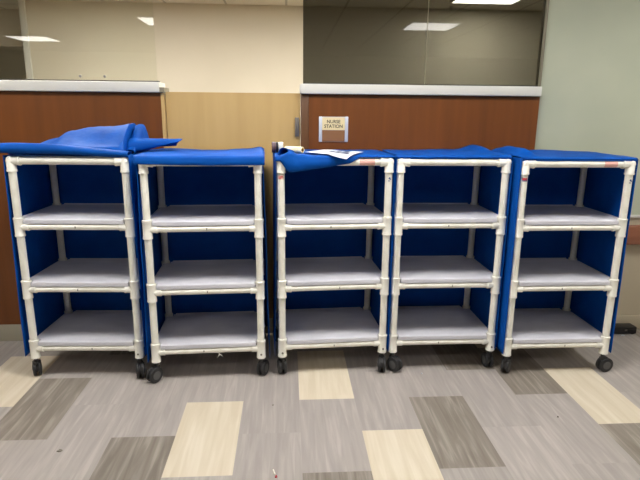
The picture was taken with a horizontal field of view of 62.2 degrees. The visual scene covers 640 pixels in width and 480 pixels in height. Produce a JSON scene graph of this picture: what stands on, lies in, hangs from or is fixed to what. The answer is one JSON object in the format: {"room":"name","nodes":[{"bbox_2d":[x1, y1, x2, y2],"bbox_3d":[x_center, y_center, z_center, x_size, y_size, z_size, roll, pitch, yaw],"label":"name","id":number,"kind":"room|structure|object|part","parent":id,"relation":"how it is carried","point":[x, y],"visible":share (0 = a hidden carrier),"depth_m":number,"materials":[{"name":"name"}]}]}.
{"room":"hospital corridor","nodes":[
{"label":"hospital corridor","id":0,"kind":"room"},
{"bbox_2d":[0,9,22,46],"bbox_3d":[-4.356,-2.337,5.810,2.640,0.380,0.100,0,14,-4],"label":"wall","id":1,"kind":"structure","parent":0,"point":[10,27],"depth_m":5.82,"materials":[{"name":"beige paint"}]},
{"bbox_2d":[0,47,26,78],"bbox_3d":[-4.201,-1.893,8.710,3.300,2.600,0.100,0,14,-4],"label":"wall","id":2,"kind":"structure","parent":0,"point":[12,61],"depth_m":8.40,"materials":[{"name":"beige paint"}]},
{"bbox_2d":[0,0,302,8],"bbox_3d":[-0.008,-1.701,2.423,10.900,0.050,12.900,0,14,-4],"label":"ceiling","id":3,"kind":"structure","parent":0,"point":[4,4],"depth_m":5.31,"materials":[{"name":"paint"}]},
{"bbox_2d":[25,0,302,94],"bbox_3d":[1.135,-1.167,5.901,8.200,2.600,0.140,0,14,-4],"label":"wall","id":4,"kind":"structure","parent":0,"point":[185,47],"depth_m":5.46,"materials":[{"name":"beige paint"}]},
{"bbox_2d":[18,0,32,78],"bbox_3d":[-2.987,-1.143,5.649,0.060,2.600,0.180,0,14,-4],"label":"trim","id":5,"kind":"structure","parent":4,"relation":"attached to","point":[21,3],"depth_m":5.34,"materials":[{"name":"grey laminate"}]},
{"bbox_2d":[0,91,539,324],"bbox_3d":[-2.043,-0.126,3.494,6.950,1.650,0.113,0,14,-4],"label":"wall","id":6,"kind":"structure","parent":0,"point":[375,122],"depth_m":3.43,"materials":[{"name":"brown wood"}]},
{"bbox_2d":[0,324,22,340],"bbox_3d":[-3.264,0.639,3.543,4.510,0.118,0.008,0,14,-4],"label":"baseboard","id":7,"kind":"structure","parent":6,"relation":"attached to","point":[12,332],"depth_m":3.61,"materials":[{"name":"beige rubber"}]},
{"bbox_2d":[0,79,168,92],"bbox_3d":[-3.237,-0.957,3.224,4.543,0.070,0.182,0,14,-4],"label":"trim","id":8,"kind":"structure","parent":6,"relation":"on","point":[43,85],"depth_m":3.25,"materials":[{"name":"grey laminate"}]},
{"bbox_2d":[165,92,299,332],"bbox_3d":[-0.557,-0.139,3.561,0.852,1.640,0.062,0,14,-4],"label":"door","id":9,"kind":"structure","parent":6,"relation":"in","point":[202,120],"depth_m":3.40,"materials":[{"name":"brown wood"}]},
{"bbox_3d":[-0.564,0.607,3.728,0.852,0.110,0.006,0,14,-4],"label":"kick plate","id":10,"kind":"part","parent":9,"relation":"part of","materials":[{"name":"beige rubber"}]},
{"bbox_3d":[-0.149,-0.730,3.423,0.026,0.120,0.022,0,14,-4],"label":"handle","id":11,"kind":"part","parent":9,"relation":"part of","materials":[{"name":"silver metal"}]},
{"bbox_3d":[-0.107,-0.137,3.612,0.048,1.650,0.113,0,14,-4],"label":"post","id":12,"kind":"part","parent":6,"relation":"part of","materials":[{"name":"brown wood"}]},
{"bbox_2d":[319,116,347,141],"bbox_3d":[0.087,-0.715,3.424,0.190,0.160,0.010,0,14,-4],"label":"room sign","id":13,"kind":"object","parent":6,"relation":"attached to","point":[331,129],"visible":1,"depth_m":3.42,"materials":[{"name":"beige plastic"}]},
{"bbox_2d":[300,83,541,96],"bbox_3d":[0.649,-0.980,3.462,1.560,0.068,0.182,0,14,-4],"label":"trim","id":14,"kind":"structure","parent":6,"relation":"on","point":[305,88],"depth_m":3.38,"materials":[{"name":"grey laminate"}]},
{"bbox_2d":[303,0,549,86],"bbox_3d":[0.670,-1.433,3.337,1.554,0.888,0.055,0,14,-4],"label":"window","id":15,"kind":"structure","parent":6,"relation":"in","point":[450,42],"depth_m":3.36,"materials":[{"name":"grey glass"}]},
{"bbox_3d":[1.437,-1.437,3.383,0.017,0.888,0.055,0,14,-4],"label":"post","id":16,"kind":"part","parent":15,"relation":"part of","materials":[{"name":"white paint"}]},
{"bbox_2d":[0,328,639,479],"bbox_3d":[0.255,1.128,1.899,11.582,0.001,11.278,0,14,-4],"label":"floor","id":17,"kind":"structure","parent":0,"point":[333,415],"depth_m":2.76,"materials":[{"name":"grey tile"}]},
{"bbox_2d":[0,123,181,377],"bbox_3d":[-1.264,0.042,3.215,0.922,1.462,0.597,0,14,-2],"label":"cart","id":18,"kind":"object","parent":17,"relation":"on","point":[72,197],"visible":0.83,"depth_m":3.12,"materials":[{"name":"blue fabric"}]},
{"bbox_3d":[-1.669,0.128,2.987,0.041,1.103,0.040,0,14,-2],"label":"post","id":19,"kind":"part","parent":18,"relation":"part of","materials":[{"name":"white plastic"}]},
{"bbox_3d":[-1.680,0.019,3.438,0.041,1.103,0.040,0,14,-2],"label":"post","id":20,"kind":"part","parent":18,"relation":"part of","materials":[{"name":"white plastic"}]},
{"bbox_3d":[-1.360,-0.427,2.861,0.547,0.041,0.040,0,14,-2],"label":"rail","id":21,"kind":"part","parent":18,"relation":"part of","materials":[{"name":"white plastic"}]},
{"bbox_3d":[-1.363,-0.072,2.947,0.547,0.033,0.032,0,14,-2],"label":"rail","id":22,"kind":"part","parent":18,"relation":"part of","materials":[{"name":"white plastic"}]},
{"bbox_2d":[22,203,133,223],"bbox_3d":[-1.369,-0.162,3.164,0.635,0.033,0.492,0,14,-2],"label":"shelf","id":23,"kind":"object","parent":18,"relation":"attached to","point":[52,213],"depth_m":3.05,"materials":[{"name":"grey fabric"}]},
{"bbox_3d":[-1.372,-0.536,3.312,0.547,0.041,0.040,0,14,-2],"label":"rail","id":24,"kind":"part","parent":18,"relation":"part of","materials":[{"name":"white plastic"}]},
{"bbox_3d":[-1.367,0.282,3.032,0.547,0.033,0.032,0,14,-2],"label":"rail","id":25,"kind":"part","parent":18,"relation":"part of","materials":[{"name":"white plastic"}]},
{"bbox_2d":[30,258,139,286],"bbox_3d":[-1.372,0.192,3.249,0.635,0.033,0.492,0,14,-2],"label":"shelf","id":26,"kind":"object","parent":18,"relation":"attached to","point":[66,272],"depth_m":3.15,"materials":[{"name":"grey fabric"}]},
{"bbox_3d":[-1.370,0.635,3.117,0.547,0.033,0.032,0,14,-2],"label":"rail","id":27,"kind":"part","parent":18,"relation":"part of","materials":[{"name":"white plastic"}]},
{"bbox_2d":[37,310,143,345],"bbox_3d":[-1.375,0.544,3.334,0.635,0.033,0.492,0,14,-2],"label":"shelf","id":28,"kind":"object","parent":18,"relation":"attached to","point":[74,327],"depth_m":3.25,"materials":[{"name":"white plastic"}]},
{"bbox_3d":[-1.062,0.129,3.003,0.041,1.103,0.040,0,14,-2],"label":"post","id":29,"kind":"part","parent":18,"relation":"part of","materials":[{"name":"white plastic"}]},
{"bbox_2d":[133,147,269,382],"bbox_3d":[-0.678,0.119,3.222,0.726,1.325,0.607,-1,14,-6],"label":"cart","id":30,"kind":"object","parent":17,"relation":"on","point":[205,209],"visible":1,"depth_m":3.22,"materials":[{"name":"white plastic"}]},
{"bbox_3d":[-0.947,0.143,2.949,0.041,1.103,0.040,-1,14,-6],"label":"post","id":31,"kind":"part","parent":30,"relation":"part of","materials":[{"name":"white plastic"}]},
{"bbox_3d":[-0.996,0.035,3.398,0.041,1.103,0.040,-1,14,-6],"label":"post","id":32,"kind":"part","parent":30,"relation":"part of","materials":[{"name":"white plastic"}]},
{"bbox_3d":[-0.640,-0.417,2.848,0.547,0.041,0.040,-1,14,-6],"label":"rail","id":33,"kind":"part","parent":30,"relation":"part of","materials":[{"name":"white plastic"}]},
{"bbox_2d":[150,204,254,225],"bbox_3d":[-0.667,-0.152,3.149,0.635,0.033,0.492,-1,14,-6],"label":"shelf","id":34,"kind":"object","parent":30,"relation":"attached to","point":[160,214],"depth_m":3.08,"materials":[{"name":"grey fabric"}]},
{"bbox_3d":[-0.643,-0.062,2.933,0.547,0.033,0.032,-1,14,-6],"label":"rail","id":35,"kind":"part","parent":30,"relation":"part of","materials":[{"name":"white plastic"}]},
{"bbox_2d":[154,259,255,289],"bbox_3d":[-0.671,0.202,3.234,0.635,0.033,0.492,-1,14,-6],"label":"shelf","id":36,"kind":"object","parent":30,"relation":"attached to","point":[173,274],"depth_m":3.17,"materials":[{"name":"grey fabric"}]},
{"bbox_3d":[-0.646,0.292,3.019,0.547,0.033,0.032,-1,14,-6],"label":"rail","id":37,"kind":"part","parent":30,"relation":"part of","materials":[{"name":"white plastic"}]},
{"bbox_2d":[158,311,257,349],"bbox_3d":[-0.674,0.554,3.319,0.635,0.033,0.492,-1,14,-6],"label":"shelf","id":38,"kind":"object","parent":30,"relation":"attached to","point":[180,330],"depth_m":3.26,"materials":[{"name":"white plastic"}]},
{"bbox_3d":[-0.649,0.645,3.104,0.547,0.033,0.032,-1,14,-6],"label":"rail","id":39,"kind":"part","parent":30,"relation":"part of","materials":[{"name":"white plastic"}]},
{"bbox_3d":[-0.343,0.133,3.014,0.041,1.103,0.040,-1,14,-6],"label":"post","id":40,"kind":"part","parent":30,"relation":"part of","materials":[{"name":"white plastic"}]},
{"bbox_2d":[273,147,394,373],"bbox_3d":[0.050,0.094,3.300,0.689,1.350,0.605,-1,14,-7],"label":"cart","id":41,"kind":"object","parent":17,"relation":"on","point":[333,216],"visible":0.94,"depth_m":3.33,"materials":[{"name":"white plastic"}]},
{"bbox_2d":[272,142,275,152],"bbox_3d":[-0.269,-0.537,3.069,0.023,0.062,0.062,-1,14,-7],"label":"tape roll","id":42,"kind":"object","parent":41,"relation":"on","point":[273,143],"visible":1,"depth_m":3.04,"materials":[{"name":"brown plastic"}]},
{"bbox_3d":[-0.274,0.021,3.482,0.041,1.103,0.040,-1,14,-7],"label":"post","id":43,"kind":"part","parent":41,"relation":"part of","materials":[{"name":"white plastic"}]},
{"bbox_2d":[278,142,282,150],"bbox_3d":[-0.228,-0.537,3.072,0.027,0.061,0.061,-1,14,-7],"label":"tape roll","id":44,"kind":"object","parent":41,"relation":"on","point":[280,144],"visible":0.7,"depth_m":3.04,"materials":[{"name":"plastic"}]},
{"bbox_3d":[-0.219,0.129,3.034,0.041,1.103,0.040,-1,14,-7],"label":"post","id":45,"kind":"part","parent":41,"relation":"part of","materials":[{"name":"white plastic"}]},
{"bbox_2d":[284,146,303,152],"bbox_3d":[-0.149,-0.517,3.035,0.119,0.037,0.037,9,16,31],"label":"cardboard tube","id":46,"kind":"object","parent":41,"relation":"on","point":[295,149],"visible":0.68,"depth_m":3.01,"materials":[{"name":"beige cardboard"}]},
{"bbox_2d":[277,307,378,343],"bbox_3d":[0.051,0.540,3.407,0.635,0.033,0.492,-1,14,-7],"label":"shelf","id":47,"kind":"object","parent":41,"relation":"attached to","point":[304,325],"depth_m":3.35,"materials":[{"name":"white plastic"}]},
{"bbox_2d":[277,256,381,285],"bbox_3d":[0.054,0.187,3.321,0.635,0.033,0.492,-1,14,-7],"label":"shelf","id":48,"kind":"object","parent":41,"relation":"attached to","point":[299,270],"depth_m":3.26,"materials":[{"name":"grey fabric"}]},
{"bbox_2d":[276,203,383,223],"bbox_3d":[0.057,-0.167,3.236,0.635,0.033,0.492,-1,14,-7],"label":"shelf","id":49,"kind":"object","parent":41,"relation":"attached to","point":[295,213],"depth_m":3.15,"materials":[{"name":"grey fabric"}]},
{"bbox_3d":[0.077,0.630,3.191,0.547,0.033,0.032,-1,14,-7],"label":"rail","id":50,"kind":"part","parent":41,"relation":"part of","materials":[{"name":"white plastic"}]},
{"bbox_3d":[0.081,0.277,3.106,0.547,0.033,0.032,-1,14,-7],"label":"rail","id":51,"kind":"part","parent":41,"relation":"part of","materials":[{"name":"white plastic"}]},
{"bbox_3d":[0.084,-0.077,3.021,0.547,0.033,0.032,-1,14,-7],"label":"rail","id":52,"kind":"part","parent":41,"relation":"part of","materials":[{"name":"white plastic"}]},
{"bbox_2d":[309,149,360,158],"bbox_3d":[0.082,-0.492,3.012,0.341,0.028,0.299,10,16,33],"label":"paper sheet","id":53,"kind":"object","parent":41,"relation":"on","point":[340,154],"visible":1,"depth_m":2.96,"materials":[{"name":"white paper"}]},
{"bbox_3d":[0.087,-0.432,2.935,0.547,0.041,0.040,-1,14,-7],"label":"rail","id":54,"kind":"part","parent":41,"relation":"part of","materials":[{"name":"white plastic"}]},
{"bbox_3d":[0.329,0.009,3.552,0.041,1.103,0.040,-1,14,-7],"label":"post","id":55,"kind":"part","parent":41,"relation":"part of","materials":[{"name":"white plastic"}]},
{"bbox_3d":[0.383,0.118,3.104,0.041,1.103,0.040,-1,14,-7],"label":"post","id":56,"kind":"part","parent":41,"relation":"part of","materials":[{"name":"white plastic"}]},
{"bbox_2d":[381,145,512,371],"bbox_3d":[0.736,0.086,3.365,0.691,1.347,0.610,0,14,-3],"label":"cart","id":57,"kind":"object","parent":17,"relation":"on","point":[450,214],"visible":0.79,"depth_m":3.33,"materials":[{"name":"white plastic"}]},
{"bbox_3d":[0.449,0.118,3.107,0.041,1.103,0.040,0,14,-3],"label":"post","id":58,"kind":"part","parent":57,"relation":"part of","materials":[{"name":"white plastic"}]},
{"bbox_2d":[389,306,487,339],"bbox_3d":[0.733,0.532,3.464,0.635,0.033,0.492,0,14,-3],"label":"shelf","id":59,"kind":"object","parent":57,"relation":"attached to","point":[413,322],"depth_m":3.40,"materials":[{"name":"white plastic"}]},
{"bbox_2d":[392,255,492,282],"bbox_3d":[0.737,0.179,3.379,0.635,0.033,0.492,0,14,-3],"label":"shelf","id":60,"kind":"object","parent":57,"relation":"attached to","point":[413,268],"depth_m":3.31,"materials":[{"name":"grey fabric"}]},
{"bbox_3d":[0.747,0.623,3.247,0.547,0.033,0.032,0,14,-3],"label":"rail","id":61,"kind":"part","parent":57,"relation":"part of","materials":[{"name":"white plastic"}]},
{"bbox_2d":[394,203,497,222],"bbox_3d":[0.740,-0.174,3.293,0.635,0.033,0.492,0,14,-3],"label":"shelf","id":62,"kind":"object","parent":57,"relation":"attached to","point":[411,212],"depth_m":3.19,"materials":[{"name":"grey fabric"}]},
{"bbox_3d":[0.750,0.270,3.162,0.547,0.033,0.032,0,14,-3],"label":"rail","id":63,"kind":"part","parent":57,"relation":"part of","materials":[{"name":"white plastic"}]},
{"bbox_3d":[0.753,-0.084,3.077,0.547,0.033,0.032,0,14,-3],"label":"rail","id":64,"kind":"part","parent":57,"relation":"part of","materials":[{"name":"white plastic"}]},
{"bbox_3d":[0.757,-0.439,2.991,0.547,0.041,0.040,0,14,-3],"label":"rail","id":65,"kind":"part","parent":57,"relation":"part of","materials":[{"name":"white plastic"}]},
{"bbox_3d":[1.027,0.006,3.594,0.041,1.103,0.040,0,14,-3],"label":"post","id":66,"kind":"part","parent":57,"relation":"part of","materials":[{"name":"white plastic"}]},
{"bbox_3d":[1.054,0.115,3.143,0.041,1.103,0.040,0,14,-3],"label":"post","id":67,"kind":"part","parent":57,"relation":"part of","materials":[{"name":"white plastic"}]},
{"bbox_2d":[491,146,638,372],"bbox_3d":[1.426,0.097,3.341,0.733,1.349,0.567,0,14,-3],"label":"cart","id":68,"kind":"object","parent":17,"relation":"on","point":[569,213],"visible":0.75,"depth_m":3.23,"materials":[{"name":"white plastic"}]},
{"bbox_3d":[1.133,0.132,3.074,0.041,1.103,0.040,0,14,-3],"label":"post","id":69,"kind":"part","parent":68,"relation":"part of","materials":[{"name":"white plastic"}]},
{"bbox_2d":[512,308,601,343],"bbox_3d":[1.418,0.546,3.431,0.635,0.033,0.492,0,14,-3],"label":"shelf","id":70,"kind":"object","parent":68,"relation":"attached to","point":[530,325],"depth_m":3.36,"materials":[{"name":"white plastic"}]},
{"bbox_3d":[1.432,0.637,3.215,0.547,0.033,0.032,0,14,-3],"label":"rail","id":71,"kind":"part","parent":68,"relation":"part of","materials":[{"name":"white plastic"}]},
{"bbox_2d":[518,258,609,285],"bbox_3d":[1.421,0.194,3.346,0.635,0.033,0.492,0,14,-3],"label":"shelf","id":72,"kind":"object","parent":68,"relation":"attached to","point":[532,271],"depth_m":3.26,"materials":[{"name":"grey fabric"}]},
{"bbox_3d":[1.435,0.284,3.129,0.547,0.033,0.032,0,14,-3],"label":"rail","id":73,"kind":"part","parent":68,"relation":"part of","materials":[{"name":"white plastic"}]},
{"bbox_2d":[524,205,618,224],"bbox_3d":[1.425,-0.160,3.261,0.635,0.033,0.492,0,14,-3],"label":"shelf","id":74,"kind":"object","parent":68,"relation":"attached to","point":[533,214],"depth_m":3.16,"materials":[{"name":"grey fabric"}]},
{"bbox_3d":[1.438,-0.070,3.044,0.547,0.033,0.032,0,14,-3],"label":"rail","id":75,"kind":"part","parent":68,"relation":"part of","materials":[{"name":"white plastic"}]},
{"bbox_3d":[1.712,0.020,3.561,0.041,1.103,0.040,0,14,-3],"label":"post","id":76,"kind":"part","parent":68,"relation":"part of","materials":[{"name":"white plastic"}]},
{"bbox_3d":[1.441,-0.425,2.958,0.547,0.041,0.040,0,14,-3],"label":"rail","id":77,"kind":"part","parent":68,"relation":"part of","materials":[{"name":"white plastic"}]},
{"bbox_3d":[1.739,0.129,3.111,0.041,1.103,0.040,0,14,-3],"label":"post","id":78,"kind":"part","parent":68,"relation":"part of","materials":[{"name":"white plastic"}]},
{"bbox_2d":[614,323,636,333],"bbox_3d":[2.138,0.646,3.843,0.280,0.058,0.086,0,14,-4],"label":"power adapter","id":79,"kind":"object","parent":17,"relation":"on","point":[620,328],"visible":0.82,"depth_m":3.81,"materials":[{"name":"black plastic"}]},
{"bbox_2d":[535,0,639,315],"bbox_3d":[3.401,-0.633,3.775,3.942,2.600,0.150,0,14,-4],"label":"wall","id":80,"kind":"structure","parent":0,"point":[590,96],"depth_m":3.51,"materials":[{"name":"green paint"}]},
{"bbox_2d":[616,315,639,327],"bbox_3d":[3.396,0.600,3.992,3.940,0.100,0.008,0,14,-4],"label":"baseboard","id":81,"kind":"structure","parent":80,"relation":"attached to","point":[634,320],"depth_m":3.92,"materials":[{"name":"beige"}]},
{"bbox_2d":[626,225,639,244],"bbox_3d":[3.423,-0.045,3.811,3.900,0.140,0.060,0,14,-4],"label":"trim","id":82,"kind":"structure","parent":80,"relation":"attached to","point":[633,238],"depth_m":3.71,"materials":[{"name":"brown wood"}]},
{"bbox_2d":[630,215,639,217],"bbox_3d":[3.403,-0.173,3.800,3.940,0.018,0.018,0,14,-4],"label":"trim","id":83,"kind":"structure","parent":80,"relation":"attached to","point":[631,216],"depth_m":3.72,"materials":[{"name":"white plastic"}]}
]}

